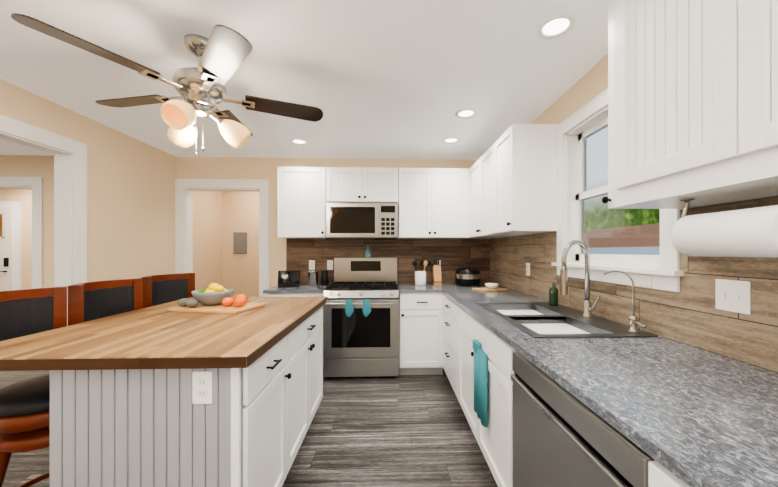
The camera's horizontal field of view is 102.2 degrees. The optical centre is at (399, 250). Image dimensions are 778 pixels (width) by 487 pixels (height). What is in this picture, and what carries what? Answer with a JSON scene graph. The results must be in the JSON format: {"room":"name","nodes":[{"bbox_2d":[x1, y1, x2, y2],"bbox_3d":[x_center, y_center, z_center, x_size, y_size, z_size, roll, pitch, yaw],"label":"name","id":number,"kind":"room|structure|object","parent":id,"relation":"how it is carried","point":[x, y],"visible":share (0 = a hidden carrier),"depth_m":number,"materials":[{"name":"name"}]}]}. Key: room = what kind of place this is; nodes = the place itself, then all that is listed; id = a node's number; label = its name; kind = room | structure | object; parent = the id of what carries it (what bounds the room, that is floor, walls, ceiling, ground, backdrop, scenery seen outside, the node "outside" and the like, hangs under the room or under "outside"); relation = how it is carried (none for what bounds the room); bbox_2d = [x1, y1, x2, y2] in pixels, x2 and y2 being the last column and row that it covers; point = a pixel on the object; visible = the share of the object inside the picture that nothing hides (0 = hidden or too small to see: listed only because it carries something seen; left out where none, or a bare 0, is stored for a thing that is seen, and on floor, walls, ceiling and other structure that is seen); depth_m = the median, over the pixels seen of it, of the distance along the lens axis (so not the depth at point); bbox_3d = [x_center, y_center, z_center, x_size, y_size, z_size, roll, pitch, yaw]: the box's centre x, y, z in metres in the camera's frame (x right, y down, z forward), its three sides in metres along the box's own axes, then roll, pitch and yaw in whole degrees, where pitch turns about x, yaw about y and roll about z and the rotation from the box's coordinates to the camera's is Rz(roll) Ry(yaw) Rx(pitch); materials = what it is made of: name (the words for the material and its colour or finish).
{"room":"kitchen","nodes":[
{"label":"kitchen","id":0,"kind":"room"},
{"bbox_2d":[0,189,31,288],"bbox_3d":[-5.481,0.086,5.415,5.200,2.450,0.120,0,0,-2],"label":"wall","id":1,"kind":"structure","parent":0,"point":[24,196],"depth_m":5.33,"materials":[{"name":"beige paint"}]},
{"bbox_2d":[0,201,20,290],"bbox_3d":[-7.007,0.236,5.256,1.180,2.150,0.091,0,0,-2],"label":"front door","id":2,"kind":"structure","parent":1,"relation":"in","point":[10,245],"depth_m":5.28,"materials":[{"name":"white wood"}]},
{"bbox_2d":[0,79,220,289],"bbox_3d":[-2.697,0.084,1.782,0.120,2.450,6.070,0,0,-2],"label":"wall","id":3,"kind":"structure","parent":0,"point":[130,207],"depth_m":3.09,"materials":[{"name":"paint"}]},
{"bbox_2d":[0,114,86,325],"bbox_3d":[-2.692,0.204,1.647,0.160,2.210,2.020,0,0,-2],"label":"door frame","id":4,"kind":"structure","parent":3,"relation":"attached to","point":[70,218],"depth_m":2.54,"materials":[{"name":"white wood"}]},
{"bbox_2d":[0,155,476,287],"bbox_3d":[-3.447,0.085,3.833,9.160,2.450,0.120,0,0,-2],"label":"wall","id":5,"kind":"structure","parent":0,"point":[186,167],"depth_m":3.82,"materials":[{"name":"paint"}]},
{"bbox_2d":[175,179,268,296],"bbox_3d":[-2.152,0.220,3.866,1.110,2.180,0.140,0,0,-2],"label":"door frame","id":6,"kind":"structure","parent":5,"relation":"attached to","point":[184,188],"depth_m":3.81,"materials":[{"name":"white wood"}]},
{"bbox_2d":[277,166,325,238],"bbox_3d":[-1.102,-0.547,3.675,0.535,0.795,0.350,0,0,-2],"label":"upper cabinet","id":7,"kind":"object","parent":5,"relation":"attached to","point":[301,206],"depth_m":3.51,"materials":[{"name":"white wood"}]},
{"bbox_2d":[325,167,400,203],"bbox_3d":[-0.428,-0.747,3.698,0.805,0.395,0.350,0,0,-2],"label":"upper cabinet","id":8,"kind":"object","parent":5,"relation":"attached to","point":[342,184],"depth_m":3.53,"materials":[{"name":"white wood"}]},
{"bbox_2d":[326,202,397,240],"bbox_3d":[-0.426,-0.327,3.645,0.791,0.415,0.456,0,0,-2],"label":"over-the-range microwave","id":9,"kind":"object","parent":8,"relation":"attached to","point":[361,221],"visible":1,"depth_m":3.45,"materials":[{"name":"silver metal"}]},
{"bbox_2d":[286,239,489,282],"bbox_3d":[-0.141,0.123,3.880,2.490,0.542,0.008,0,0,-2],"label":"backsplash","id":10,"kind":"structure","parent":5,"relation":"attached to","point":[454,254],"depth_m":3.88,"materials":[{"name":"brown wood"}]},
{"bbox_2d":[309,260,314,269],"bbox_3d":[-1.076,0.170,3.841,0.070,0.115,0.007,0,0,-2],"label":"electrical outlet","id":11,"kind":"object","parent":10,"relation":"attached to","point":[311,264],"visible":0.94,"depth_m":3.84,"materials":[{"name":"white plastic"}]},
{"bbox_2d":[327,260,332,269],"bbox_3d":[-0.856,0.170,3.848,0.070,0.115,0.007,0,0,-2],"label":"electrical outlet","id":12,"kind":"object","parent":10,"relation":"attached to","point":[329,264],"visible":1,"depth_m":3.85,"materials":[{"name":"white plastic"}]},
{"bbox_2d":[398,168,460,238],"bbox_3d":[0.359,-0.547,3.724,0.760,0.795,0.350,0,0,-2],"label":"upper cabinet","id":13,"kind":"object","parent":5,"relation":"attached to","point":[430,206],"depth_m":3.56,"materials":[{"name":"white wood"}]},
{"bbox_2d":[461,168,468,238],"bbox_3d":[0.910,-0.547,3.725,0.455,0.795,0.387,0,0,-2],"label":"upper cabinet","id":14,"kind":"object","parent":5,"relation":"attached to","point":[464,171],"depth_m":3.58,"materials":[{"name":"white wood"}]},
{"bbox_2d":[221,191,258,296],"bbox_3d":[-0.824,0.086,4.972,4.080,2.450,0.120,0,0,-2],"label":"wall","id":15,"kind":"structure","parent":0,"point":[239,209],"depth_m":4.86,"materials":[{"name":"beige paint"}]},
{"bbox_2d":[233,232,246,253],"bbox_3d":[-2.460,-0.124,4.839,0.200,0.330,0.033,0,0,-2],"label":"panel","id":16,"kind":"object","parent":15,"relation":"attached to","point":[239,242],"visible":1,"depth_m":4.82,"materials":[{"name":"grey"}]},
{"bbox_2d":[0,369,497,486],"bbox_3d":[-3.392,1.335,2.213,9.400,0.050,7.220,0,0,-2],"label":"floor","id":17,"kind":"structure","parent":0,"point":[407,431],"depth_m":2.15,"materials":[{"name":"grey wood"}]},
{"bbox_2d":[0,286,66,486],"bbox_3d":[-1.622,0.751,1.443,0.549,1.123,0.507,0,0,-2],"label":"bar stool","id":18,"kind":"object","parent":17,"relation":"on","point":[24,415],"visible":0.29,"depth_m":1.38,"materials":[{"name":"wood"}]},
{"bbox_2d":[68,278,142,325],"bbox_3d":[-1.640,0.751,1.952,0.549,1.123,0.507,0,0,-2],"label":"bar stool","id":19,"kind":"object","parent":17,"relation":"on","point":[89,301],"visible":0.12,"depth_m":1.97,"materials":[{"name":"leather"}]},
{"bbox_2d":[141,273,194,307],"bbox_3d":[-1.674,0.751,2.511,0.548,1.123,0.502,0,0,-2],"label":"bar stool","id":20,"kind":"object","parent":17,"relation":"on","point":[161,289],"visible":0.15,"depth_m":2.54,"materials":[{"name":"leather"}]},
{"bbox_2d":[50,301,327,486],"bbox_3d":[-0.948,0.867,1.862,0.751,0.885,1.407,0,0,-2],"label":"kitchen island","id":21,"kind":"object","parent":17,"relation":"on","point":[160,395],"depth_m":1.17,"materials":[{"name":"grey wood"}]},
{"bbox_2d":[0,297,327,372],"bbox_3d":[-1.139,0.402,1.863,1.120,0.045,1.493,0,0,-2],"label":"island countertop","id":22,"kind":"structure","parent":21,"relation":"on","point":[153,337],"depth_m":1.33,"materials":[{"name":"brown wood"}]},
{"bbox_2d":[168,302,264,313],"bbox_3d":[-1.196,0.370,2.078,0.480,0.018,0.300,0,0,10],"label":"cutting board","id":23,"kind":"object","parent":22,"relation":"on","point":[220,308],"visible":0.75,"depth_m":1.97,"materials":[{"name":"brown wood"}]},
{"bbox_2d":[177,298,198,307],"bbox_3d":[-1.360,0.333,2.015,0.155,0.056,0.063,0,0,24],"label":"avocados","id":24,"kind":"object","parent":23,"relation":"on","point":[184,302],"visible":0.98,"depth_m":1.99,"materials":[{"name":"food"}]},
{"bbox_2d":[192,283,233,305],"bbox_3d":[-1.260,0.288,2.119,0.244,0.145,0.244,0,0,-2],"label":"stone bowl","id":25,"kind":"object","parent":23,"relation":"on","point":[213,294],"visible":1,"depth_m":2.05,"materials":[{"name":"grey"}]},
{"bbox_2d":[222,294,246,306],"bbox_3d":[-1.073,0.325,2.068,0.151,0.071,0.157,0,0,-2],"label":"persimmons","id":26,"kind":"object","parent":23,"relation":"on","point":[239,300],"visible":1,"depth_m":2.01,"materials":[{"name":"orange food"}]},
{"bbox_2d":[263,292,323,358],"bbox_3d":[-1.082,0.873,3.516,0.586,0.875,0.668,0,0,-2],"label":"base cabinet","id":27,"kind":"object","parent":17,"relation":"on","point":[268,294],"depth_m":3.19,"materials":[{"name":"white wood"}]},
{"bbox_2d":[263,284,329,291],"bbox_3d":[-1.088,0.410,3.511,0.602,0.030,0.678,0,0,-2],"label":"countertop","id":28,"kind":"structure","parent":27,"relation":"on","point":[302,287],"depth_m":3.23,"materials":[{"name":"grey stone"}]},
{"bbox_2d":[278,270,299,286],"bbox_3d":[-1.247,0.308,3.528,0.240,0.173,0.143,0,0,-14],"label":"tablet stand","id":29,"kind":"object","parent":28,"relation":"on","point":[288,278],"visible":1,"depth_m":3.55,"materials":[{"name":"black plastic"}]},
{"bbox_2d":[308,270,317,285],"bbox_3d":[-0.998,0.304,3.605,0.120,0.182,0.120,0,0,-2],"label":"canister","id":30,"kind":"object","parent":28,"relation":"on","point":[312,277],"visible":1,"depth_m":3.56,"materials":[{"name":"silver metal"}]},
{"bbox_2d":[320,270,328,285],"bbox_3d":[-0.868,0.307,3.630,0.096,0.175,0.096,0,0,-2],"label":"coffee grinder","id":31,"kind":"object","parent":28,"relation":"on","point":[324,278],"visible":1,"depth_m":3.59,"materials":[{"name":"black plastic"}]},
{"bbox_2d":[323,258,398,377],"bbox_3d":[-0.401,0.695,3.477,0.760,1.230,0.757,0,0,-2],"label":"range","id":32,"kind":"object","parent":17,"relation":"on","point":[357,343],"visible":0.98,"depth_m":3.17,"materials":[{"name":"silver metal"}]},
{"bbox_2d":[345,299,353,316],"bbox_3d":[-0.494,0.562,3.085,0.088,0.175,0.023,0,0,-2],"label":"mitt","id":33,"kind":"object","parent":32,"relation":"hanging from","point":[349,309],"visible":1,"depth_m":3.08,"materials":[{"name":"teal fabric"}]},
{"bbox_2d":[362,299,370,316],"bbox_3d":[-0.324,0.562,3.091,0.088,0.175,0.023,0,0,-2],"label":"mitt","id":34,"kind":"object","parent":32,"relation":"hanging from","point":[366,308],"visible":1,"depth_m":3.08,"materials":[{"name":"teal fabric"}]},
{"bbox_2d":[365,245,370,257],"bbox_3d":[-0.390,0.004,3.821,0.072,0.152,0.072,0,0,-2],"label":"bottle","id":35,"kind":"object","parent":32,"relation":"on","point":[367,253],"visible":0.98,"depth_m":3.80,"materials":[{"name":"teal glass"}]},
{"bbox_2d":[397,284,438,374],"bbox_3d":[0.216,0.873,3.560,0.461,0.875,0.668,0,0,-2],"label":"base cabinet","id":36,"kind":"object","parent":17,"relation":"on","point":[418,311],"depth_m":3.24,"materials":[{"name":"white wood"}]},
{"bbox_2d":[399,284,442,291],"bbox_3d":[0.201,0.410,3.555,0.438,0.030,0.678,0,0,-2],"label":"countertop","id":37,"kind":"structure","parent":36,"relation":"on","point":[402,287],"depth_m":3.31,"materials":[{"name":"grey stone"}]},
{"bbox_2d":[412,260,430,284],"bbox_3d":[0.254,0.250,3.667,0.215,0.290,0.132,0,0,-2],"label":"utensil crock","id":38,"kind":"object","parent":37,"relation":"on","point":[420,277],"visible":1,"depth_m":3.62,"materials":[{"name":"white ceramic"}]},
{"bbox_2d":[432,259,441,284],"bbox_3d":[0.439,0.243,3.740,0.090,0.303,0.184,0,0,-2],"label":"knife block","id":39,"kind":"object","parent":37,"relation":"on","point":[436,274],"visible":1,"depth_m":3.69,"materials":[{"name":"brown wood"}]},
{"bbox_2d":[439,292,458,400],"bbox_3d":[0.789,0.872,2.863,0.755,0.875,0.804,0,0,-2],"label":"base cabinet","id":40,"kind":"object","parent":17,"relation":"on","point":[448,310],"depth_m":2.87,"materials":[{"name":"white wood"}]},
{"bbox_2d":[459,308,510,486],"bbox_3d":[0.840,0.872,1.976,0.712,0.875,1.096,0,0,-2],"label":"base cabinet","id":41,"kind":"object","parent":17,"relation":"on","point":[494,440],"depth_m":1.71,"materials":[{"name":"white wood"}]},
{"bbox_2d":[473,339,487,426],"bbox_3d":[0.471,0.764,1.855,0.031,0.430,0.222,0,0,-2],"label":"hanging towel","id":42,"kind":"object","parent":41,"relation":"hanging from","point":[480,382],"visible":1,"depth_m":1.82,"materials":[{"name":"teal fabric"}]},
{"bbox_2d":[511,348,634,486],"bbox_3d":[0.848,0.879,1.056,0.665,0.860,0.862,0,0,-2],"label":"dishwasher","id":43,"kind":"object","parent":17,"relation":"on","point":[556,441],"depth_m":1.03,"materials":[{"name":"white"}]},
{"bbox_2d":[439,284,777,486],"bbox_3d":[0.850,0.409,1.540,0.722,0.030,4.748,0,0,-2],"label":"countertop","id":44,"kind":"structure","parent":43,"relation":"on","point":[710,417],"depth_m":0.87,"materials":[{"name":"grey stone"}]},
{"bbox_2d":[455,267,480,285],"bbox_3d":[0.783,0.287,3.625,0.292,0.215,0.292,0,0,-2],"label":"rice cooker","id":45,"kind":"object","parent":44,"relation":"on","point":[467,276],"visible":1,"depth_m":3.51,"materials":[{"name":"black plastic"}]},
{"bbox_2d":[472,283,508,291],"bbox_3d":[0.918,0.362,3.190,0.300,0.064,0.200,0,0,-22],"label":"cutting board","id":46,"kind":"object","parent":44,"relation":"on","point":[491,287],"visible":0.98,"depth_m":3.15,"materials":[{"name":"brown wood"}]},
{"bbox_2d":[549,283,557,305],"bbox_3d":[1.099,0.308,2.245,0.060,0.160,0.060,0,0,-2],"label":"soap bottle","id":47,"kind":"object","parent":44,"relation":"on","point":[553,295],"visible":1,"depth_m":2.22,"materials":[{"name":"green glass"}]},
{"bbox_2d":[475,300,658,339],"bbox_3d":[0.879,0.491,1.902,0.575,0.205,0.950,0,0,-2],"label":"sink","id":48,"kind":"object","parent":44,"relation":"in","point":[537,318],"depth_m":1.86,"materials":[{"name":"grey metal"}]},
{"bbox_2d":[560,240,600,315],"bbox_3d":[1.019,0.162,1.812,0.242,0.453,0.140,0,0,-2],"label":"faucet","id":49,"kind":"object","parent":44,"relation":"on","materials":[{"name":"silver metal"}]},
{"bbox_2d":[604,270,646,331],"bbox_3d":[1.089,0.241,1.522,0.118,0.294,0.141,0,0,-2],"label":"faucet","id":50,"kind":"object","parent":44,"relation":"on","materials":[{"name":"silver metal"}]},
{"bbox_2d":[510,352,654,486],"bbox_3d":[0.840,0.879,1.056,0.680,0.860,0.736,0,0,-2],"label":"dishwasher","id":51,"kind":"object","parent":17,"relation":"on","point":[556,440],"depth_m":1.02,"materials":[{"name":"silver metal"}]},
{"bbox_2d":[635,444,690,486],"bbox_3d":[0.897,0.871,0.277,0.712,0.875,0.816,0,0,-2],"label":"base cabinet","id":52,"kind":"object","parent":17,"relation":"on","point":[648,470],"depth_m":0.66,"materials":[{"name":"white wood"}]},
{"bbox_2d":[0,0,607,159],"bbox_3d":[-3.392,-1.165,2.214,9.400,0.050,7.220,0,0,-2],"label":"ceiling","id":53,"kind":"structure","parent":0,"point":[389,79],"depth_m":1.93,"materials":[{"name":"white paint"}]},
{"bbox_2d":[11,13,322,155],"bbox_3d":[-1.111,-0.827,1.765,1.270,0.625,1.246,0,0,-2],"label":"ceiling fan","id":54,"kind":"object","parent":53,"relation":"hanging from","point":[221,53],"visible":1,"depth_m":1.62,"materials":[{"name":"brown wood"}]},
{"bbox_2d":[290,138,307,144],"bbox_3d":[-1.046,-1.136,3.264,0.176,0.008,0.176,0,0,-2],"label":"recessed light","id":55,"kind":"object","parent":53,"relation":"in","point":[298,141],"visible":1,"depth_m":3.26,"materials":[{"name":"white"}]},
{"bbox_2d":[442,137,459,143],"bbox_3d":[0.526,-1.136,3.227,0.176,0.008,0.176,0,0,-2],"label":"recessed light","id":56,"kind":"object","parent":53,"relation":"in","point":[449,140],"visible":1,"depth_m":3.23,"materials":[{"name":"white"}]},
{"bbox_2d":[455,108,476,117],"bbox_3d":[0.547,-1.137,2.597,0.176,0.008,0.176,0,0,-2],"label":"recessed light","id":57,"kind":"object","parent":53,"relation":"in","point":[466,113],"visible":1,"depth_m":2.60,"materials":[{"name":"white"}]},
{"bbox_2d":[537,13,574,38],"bbox_3d":[0.791,-1.137,1.595,0.176,0.008,0.176,0,0,-2],"label":"recessed light","id":58,"kind":"object","parent":53,"relation":"in","point":[555,26],"visible":1,"depth_m":1.59,"materials":[{"name":"white"}]},
{"bbox_2d":[495,54,777,238],"bbox_3d":[1.276,0.084,1.466,0.120,2.450,5.170,0,0,-2],"label":"wall","id":59,"kind":"structure","parent":0,"point":[588,86],"depth_m":2.09,"materials":[{"name":"paint"}]},
{"bbox_2d":[469,149,511,238],"bbox_3d":[0.982,-0.547,3.142,0.350,0.795,0.896,0,0,-2],"label":"upper cabinet","id":60,"kind":"object","parent":59,"relation":"attached to","point":[479,171],"depth_m":3.18,"materials":[{"name":"white wood"}]},
{"bbox_2d":[489,124,558,235],"bbox_3d":[1.002,-0.548,2.570,0.350,0.795,0.476,0,0,-2],"label":"upper cabinet","id":61,"kind":"object","parent":59,"relation":"attached to","point":[523,161],"depth_m":2.34,"materials":[{"name":"white wood"}]},
{"bbox_2d":[551,88,683,291],"bbox_3d":[1.238,-0.376,1.850,0.170,1.110,1.020,0,0,-2],"label":"window","id":62,"kind":"structure","parent":59,"relation":"in","point":[636,245],"depth_m":1.98,"materials":[{"name":"white wood"}]},
{"bbox_2d":[490,196,777,371],"bbox_3d":[1.214,0.107,1.404,0.008,0.572,5.050,0,0,-2],"label":"backsplash","id":63,"kind":"structure","parent":59,"relation":"attached to","point":[689,313],"depth_m":1.32,"materials":[{"name":"brown wood"}]},
{"bbox_2d":[526,263,529,275],"bbox_3d":[1.158,0.165,2.838,0.007,0.115,0.070,0,0,-2],"label":"electrical outlet","id":64,"kind":"object","parent":63,"relation":"attached to","point":[527,269],"visible":1,"depth_m":2.82,"materials":[{"name":"white plastic"}]},
{"bbox_2d":[715,279,750,314],"bbox_3d":[1.212,0.164,1.148,0.012,0.115,0.115,0,0,-2],"label":"light switch","id":65,"kind":"object","parent":63,"relation":"attached to","point":[733,295],"visible":1,"depth_m":1.14,"materials":[{"name":"white plastic"}]},
{"bbox_2d":[602,0,777,208],"bbox_3d":[1.053,-0.659,1.056,0.350,0.956,0.575,0,0,-2],"label":"upper cabinet","id":66,"kind":"object","parent":59,"relation":"attached to","point":[692,98],"depth_m":1.10,"materials":[{"name":"white wood"}]},
{"bbox_2d":[671,198,777,257],"bbox_3d":[0.975,-0.082,0.910,0.136,0.197,0.380,0,0,-2],"label":"paper towel holder","id":67,"kind":"object","parent":66,"relation":"attached to","point":[750,232],"visible":1,"depth_m":0.88,"materials":[{"name":"white paper"}]},
{"bbox_2d":[701,0,777,191],"bbox_3d":[1.068,-0.659,0.604,0.350,0.956,0.580,0,0,-2],"label":"upper cabinet","id":68,"kind":"object","parent":59,"relation":"attached to","point":[739,38],"depth_m":0.83,"materials":[{"name":"white wood"}]}
]}

